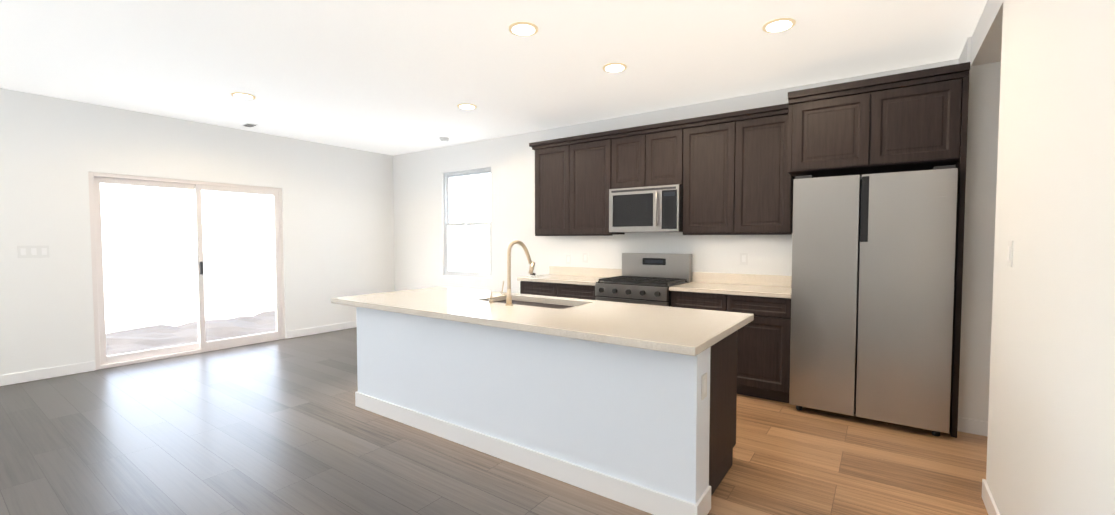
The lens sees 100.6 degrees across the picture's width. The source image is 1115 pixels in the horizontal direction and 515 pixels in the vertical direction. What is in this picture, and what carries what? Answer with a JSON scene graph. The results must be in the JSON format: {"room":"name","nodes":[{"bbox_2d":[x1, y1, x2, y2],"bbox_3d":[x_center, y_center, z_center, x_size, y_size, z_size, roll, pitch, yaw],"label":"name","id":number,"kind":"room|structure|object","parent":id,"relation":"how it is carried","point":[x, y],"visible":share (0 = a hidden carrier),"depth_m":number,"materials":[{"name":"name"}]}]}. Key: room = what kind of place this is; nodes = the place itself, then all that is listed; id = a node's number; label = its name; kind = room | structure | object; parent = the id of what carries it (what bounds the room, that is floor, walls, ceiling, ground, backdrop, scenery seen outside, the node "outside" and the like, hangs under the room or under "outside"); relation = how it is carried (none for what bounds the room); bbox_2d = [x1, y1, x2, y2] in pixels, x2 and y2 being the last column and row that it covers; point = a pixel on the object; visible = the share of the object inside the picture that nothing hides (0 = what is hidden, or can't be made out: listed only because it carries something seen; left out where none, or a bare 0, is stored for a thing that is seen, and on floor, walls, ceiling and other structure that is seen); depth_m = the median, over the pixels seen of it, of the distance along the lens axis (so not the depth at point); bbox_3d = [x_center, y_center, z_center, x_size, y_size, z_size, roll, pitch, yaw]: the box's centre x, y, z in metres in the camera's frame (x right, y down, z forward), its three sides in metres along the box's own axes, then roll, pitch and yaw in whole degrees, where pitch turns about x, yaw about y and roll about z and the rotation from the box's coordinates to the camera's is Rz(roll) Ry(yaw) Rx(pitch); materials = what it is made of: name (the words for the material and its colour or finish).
{"room":"kitchen","nodes":[
{"label":"kitchen","id":0,"kind":"room"},
{"bbox_2d":[0,88,394,374],"bbox_3d":[-4.524,-0.216,5.123,0.120,2.720,6.440,2,3,35],"label":"wall","id":1,"kind":"structure","parent":0,"point":[338,217],"depth_m":4.95,"materials":[{"name":"white paint"}]},
{"bbox_2d":[17,245,49,257],"bbox_3d":[-4.967,-0.055,4.389,0.009,0.115,0.200,2,3,35],"label":"light switch","id":2,"kind":"object","parent":1,"relation":"attached to","point":[33,251],"visible":1,"depth_m":4.38,"materials":[{"name":"white plastic"}]},
{"bbox_2d":[0,361,94,385],"bbox_3d":[-5.489,1.150,3.687,0.016,0.100,2.595,2,3,35],"label":"baseboard","id":3,"kind":"structure","parent":1,"relation":"attached to","point":[20,377],"depth_m":4.47,"materials":[{"name":"white wood"}]},
{"bbox_2d":[88,172,284,369],"bbox_3d":[-4.254,0.115,5.503,0.100,2.030,1.850,2,3,35],"label":"door frame","id":4,"kind":"structure","parent":1,"relation":"attached to","point":[102,359],"depth_m":5.40,"materials":[{"name":"white plastic"}]},
{"bbox_2d":[286,321,356,338],"bbox_3d":[-3.183,1.025,6.958,0.016,0.100,1.695,2,3,35],"label":"baseboard","id":5,"kind":"structure","parent":1,"relation":"attached to","point":[340,326],"depth_m":6.64,"materials":[{"name":"white wood"}]},
{"bbox_2d":[0,0,986,154],"bbox_3d":[-1.038,-1.531,2.615,8.650,0.100,6.440,2,3,35],"label":"ceiling","id":6,"kind":"structure","parent":0,"point":[392,77],"depth_m":3.49,"materials":[{"name":"white paint"}]},
{"bbox_2d":[231,92,255,99],"bbox_3d":[-3.006,-1.545,4.431,0.196,0.012,0.196,2,3,35],"label":"recessed light","id":7,"kind":"object","parent":6,"relation":"in","point":[242,95],"visible":0.98,"depth_m":4.40,"materials":[{"name":"white plastic"}]},
{"bbox_2d":[242,123,256,127],"bbox_3d":[-3.696,-1.586,5.553,0.180,0.014,0.100,2,3,35],"label":"ceiling vent","id":8,"kind":"object","parent":6,"relation":"in","point":[250,125],"visible":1,"depth_m":5.53,"materials":[{"name":"white plastic"}]},
{"bbox_2d":[439,137,449,141],"bbox_3d":[-1.533,-1.600,6.279,0.140,0.042,0.140,2,3,35],"label":"smoke detector","id":9,"kind":"object","parent":6,"relation":"attached to","point":[445,139],"visible":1,"depth_m":6.24,"materials":[{"name":"white plastic"}]},
{"bbox_2d":[457,103,476,109],"bbox_3d":[-0.936,-1.558,4.783,0.196,0.012,0.196,2,3,35],"label":"recessed light","id":10,"kind":"object","parent":6,"relation":"in","point":[466,106],"visible":0.96,"depth_m":4.75,"materials":[{"name":"white plastic"}]},
{"bbox_2d":[508,22,537,35],"bbox_3d":[-0.222,-1.491,3.027,0.196,0.012,0.196,2,3,35],"label":"recessed light","id":11,"kind":"object","parent":6,"relation":"in","point":[523,28],"visible":0.98,"depth_m":3.01,"materials":[{"name":"white plastic"}]},
{"bbox_2d":[602,63,626,72],"bbox_3d":[0.457,-1.517,3.704,0.196,0.012,0.196,2,3,35],"label":"recessed light","id":12,"kind":"object","parent":6,"relation":"in","point":[614,67],"visible":0.96,"depth_m":3.68,"materials":[{"name":"white plastic"}]},
{"bbox_2d":[762,18,795,32],"bbox_3d":[1.423,-1.489,2.975,0.196,0.012,0.196,2,3,35],"label":"recessed light","id":13,"kind":"object","parent":6,"relation":"in","point":[778,25],"visible":0.98,"depth_m":2.96,"materials":[{"name":"white plastic"}]},
{"bbox_2d":[0,327,987,514],"bbox_3d":[-1.038,1.286,2.723,8.650,0.100,6.440,2,3,35],"label":"floor","id":14,"kind":"structure","parent":0,"point":[282,427],"depth_m":2.86,"materials":[{"name":"wood"}]},
{"bbox_2d":[520,282,556,296],"bbox_3d":[-0.044,0.696,5.414,0.510,0.875,0.618,2,3,35],"label":"base cabinet","id":15,"kind":"object","parent":14,"relation":"on","point":[532,288],"depth_m":5.14,"materials":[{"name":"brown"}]},
{"bbox_2d":[355,308,739,514],"bbox_3d":[-0.241,0.793,3.275,2.780,0.844,0.878,2,3,35],"label":"kitchen island","id":16,"kind":"object","parent":14,"relation":"on","point":[632,405],"depth_m":2.58,"materials":[{"name":"white"}]},
{"bbox_2d":[331,288,753,355],"bbox_3d":[-0.283,0.351,3.233,2.884,0.040,1.080,2,3,35],"label":"island countertop","id":17,"kind":"structure","parent":16,"relation":"on","point":[677,331],"depth_m":2.75,"materials":[{"name":"beige stone"}]},
{"bbox_2d":[489,292,492,302],"bbox_3d":[-0.481,0.287,3.345,0.032,0.079,0.032,2,3,35],"label":"dispenser","id":18,"kind":"object","parent":17,"relation":"on","point":[490,300],"depth_m":3.34,"materials":[{"name":"beige metal"}]},
{"bbox_2d":[499,240,534,303],"bbox_3d":[-0.283,0.103,3.306,0.124,0.451,0.276,2,3,35],"label":"faucet","id":19,"kind":"object","parent":17,"relation":"on","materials":[{"name":"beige metal"}]},
{"bbox_2d":[499,300,574,307],"bbox_3d":[-0.188,0.464,3.439,0.870,0.225,0.460,2,3,35],"label":"sink","id":20,"kind":"object","parent":17,"relation":"in","point":[538,303],"depth_m":3.56,"materials":[{"name":"grey metal"}]},
{"bbox_2d":[557,282,596,299],"bbox_3d":[0.373,0.707,5.121,0.510,0.875,0.618,2,3,35],"label":"base cabinet","id":21,"kind":"object","parent":14,"relation":"on","point":[579,292],"depth_m":4.86,"materials":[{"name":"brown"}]},
{"bbox_2d":[517,274,600,285],"bbox_3d":[0.150,0.247,5.244,1.044,0.035,0.644,2,3,35],"label":"countertop","id":22,"kind":"structure","parent":21,"relation":"on","point":[569,279],"depth_m":5.15,"materials":[{"name":"beige stone"}]},
{"bbox_2d":[595,253,691,306],"bbox_3d":[0.868,0.563,4.699,0.758,1.195,0.723,2,3,35],"label":"gas range","id":23,"kind":"object","parent":14,"relation":"on","point":[648,278],"visible":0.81,"depth_m":4.68,"materials":[{"name":"grey metal"}]},
{"bbox_2d":[669,290,728,311],"bbox_3d":[1.423,0.736,4.381,0.504,0.875,0.618,2,3,35],"label":"base cabinet","id":24,"kind":"object","parent":14,"relation":"on","point":[717,302],"depth_m":4.10,"materials":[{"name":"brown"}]},
{"bbox_2d":[729,294,790,402],"bbox_3d":[1.835,0.747,4.092,0.503,0.875,0.618,2,3,35],"label":"base cabinet","id":25,"kind":"object","parent":14,"relation":"on","point":[763,355],"depth_m":3.82,"materials":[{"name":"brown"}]},
{"bbox_2d":[669,282,790,297],"bbox_3d":[1.622,0.287,4.208,1.016,0.035,0.644,2,3,35],"label":"countertop","id":26,"kind":"structure","parent":25,"relation":"on","point":[691,287],"depth_m":4.09,"materials":[{"name":"beige stone"}]},
{"bbox_2d":[789,165,957,435],"bbox_3d":[2.409,0.288,3.601,0.960,1.828,0.710,2,3,35],"label":"refrigerator","id":27,"kind":"object","parent":14,"relation":"on","point":[872,285],"visible":1,"depth_m":3.28,"materials":[{"name":"grey metal"}]},
{"bbox_2d":[393,58,958,293],"bbox_3d":[0.832,-0.220,5.216,8.530,2.720,0.120,2,3,35],"label":"wall","id":28,"kind":"structure","parent":0,"point":[418,179],"depth_m":6.01,"materials":[{"name":"white paint"}]},
{"bbox_2d":[443,167,491,278],"bbox_3d":[-1.287,-0.485,6.688,1.000,1.541,0.099,2,3,35],"label":"kitchen window","id":29,"kind":"structure","parent":28,"relation":"in","point":[447,203],"depth_m":6.79,"materials":[{"name":"white plastic"}]},
{"bbox_2d":[533,138,580,235],"bbox_3d":[0.020,-0.792,5.489,0.502,1.045,0.328,2,3,35],"label":"upper cabinet","id":30,"kind":"object","parent":28,"relation":"attached to","point":[551,158],"depth_m":5.35,"materials":[{"name":"brown wood"}]},
{"bbox_2d":[569,134,624,235],"bbox_3d":[0.443,-0.781,5.192,0.533,1.045,0.328,2,3,35],"label":"upper cabinet","id":31,"kind":"object","parent":28,"relation":"attached to","point":[590,159],"depth_m":5.06,"materials":[{"name":"brown wood"}]},
{"bbox_2d":[613,130,644,188],"bbox_3d":[0.820,-1.007,4.917,0.390,0.573,0.328,2,3,35],"label":"upper cabinet","id":32,"kind":"object","parent":28,"relation":"attached to","point":[628,146],"depth_m":4.78,"materials":[{"name":"brown wood"}]},
{"bbox_2d":[645,122,684,186],"bbox_3d":[1.139,-0.998,4.693,0.390,0.573,0.328,2,3,35],"label":"upper cabinet","id":33,"kind":"object","parent":28,"relation":"attached to","point":[664,145],"depth_m":4.55,"materials":[{"name":"brown wood"}]},
{"bbox_2d":[609,184,682,232],"bbox_3d":[0.949,-0.487,4.774,0.752,0.448,0.442,2,3,35],"label":"microwave","id":34,"kind":"object","parent":33,"relation":"attached to","point":[647,209],"visible":0.98,"depth_m":4.60,"materials":[{"name":"grey metal"}]},
{"bbox_2d":[549,266,791,285],"bbox_3d":[1.060,0.190,4.982,2.830,0.100,0.021,2,3,35],"label":"backsplash","id":35,"kind":"structure","parent":28,"relation":"attached to","point":[745,279],"depth_m":4.60,"materials":[{"name":"beige stone"}]},
{"bbox_2d":[683,114,736,233],"bbox_3d":[1.496,-0.753,4.450,0.484,1.045,0.328,2,3,35],"label":"upper cabinet","id":36,"kind":"object","parent":28,"relation":"attached to","point":[735,173],"depth_m":4.30,"materials":[{"name":"brown wood"}]},
{"bbox_2d":[740,253,747,264],"bbox_3d":[1.798,0.012,4.464,0.075,0.115,0.009,2,3,35],"label":"outlet","id":37,"kind":"object","parent":28,"relation":"attached to","point":[743,258],"visible":1,"depth_m":4.46,"materials":[{"name":"white plastic"}]},
{"bbox_2d":[737,106,794,233],"bbox_3d":[1.886,-0.742,4.176,0.469,1.045,0.328,2,3,35],"label":"upper cabinet","id":38,"kind":"object","parent":28,"relation":"attached to","point":[764,190],"depth_m":4.04,"materials":[{"name":"brown wood"}]},
{"bbox_2d":[785,82,872,177],"bbox_3d":[2.217,-0.964,3.756,0.542,0.569,0.618,2,3,35],"label":"upper cabinet","id":39,"kind":"object","parent":28,"relation":"attached to","point":[829,133],"depth_m":3.50,"materials":[{"name":"brown wood"}]},
{"bbox_2d":[873,70,964,173],"bbox_3d":[2.644,-0.953,3.456,0.502,0.569,0.618,2,3,35],"label":"upper cabinet","id":40,"kind":"object","parent":28,"relation":"attached to","point":[919,123],"depth_m":3.20,"materials":[{"name":"brown wood"}]},
{"bbox_2d":[958,37,1000,421],"bbox_3d":[3.541,-0.134,2.960,1.500,2.720,0.450,2,3,35],"label":"wall","id":41,"kind":"structure","parent":0,"point":[980,214],"depth_m":3.15,"materials":[{"name":"white paint"}]},
{"bbox_2d":[957,417,987,436],"bbox_3d":[3.358,1.181,2.854,1.380,0.100,0.016,2,3,35],"label":"baseboard","id":42,"kind":"structure","parent":41,"relation":"attached to","point":[973,426],"depth_m":3.19,"materials":[{"name":"white wood"}]},
{"bbox_2d":[971,0,1002,65],"bbox_3d":[3.117,-1.369,2.294,1.480,0.200,1.050,2,3,35],"label":"wall","id":43,"kind":"structure","parent":0,"point":[986,45],"depth_m":2.79,"materials":[{"name":"white paint"}]},
{"bbox_2d":[986,0,1114,514],"bbox_3d":[1.427,-0.019,-0.056,1.480,2.720,4.820,2,3,35],"label":"wall","id":44,"kind":"structure","parent":0,"point":[1051,434],"depth_m":1.51,"materials":[{"name":"white paint"}]},
{"bbox_2d":[982,479,999,514],"bbox_3d":[0.862,1.271,0.491,0.016,0.100,4.683,2,3,35],"label":"baseboard","id":45,"kind":"structure","parent":44,"relation":"attached to","point":[988,500],"depth_m":2.26,"materials":[{"name":"white wood"}]},
{"bbox_2d":[1007,240,1013,266],"bbox_3d":[1.986,-0.018,2.032,0.009,0.115,0.075,2,3,35],"label":"switch plate","id":46,"kind":"object","parent":44,"relation":"attached to","point":[1010,255],"visible":0.98,"depth_m":2.02,"materials":[{"name":"white plastic"}]},
{"label":"outside","id":47,"kind":"structure","parent":0,"visible":0},
{"bbox_2d":[106,310,275,355],"bbox_3d":[-5.106,1.103,6.380,2.180,0.214,8.500,2,3,35],"label":"ground","id":48,"kind":"structure","parent":47,"point":[169,339],"depth_m":6.72,"materials":[{"name":"grey"}]}
]}

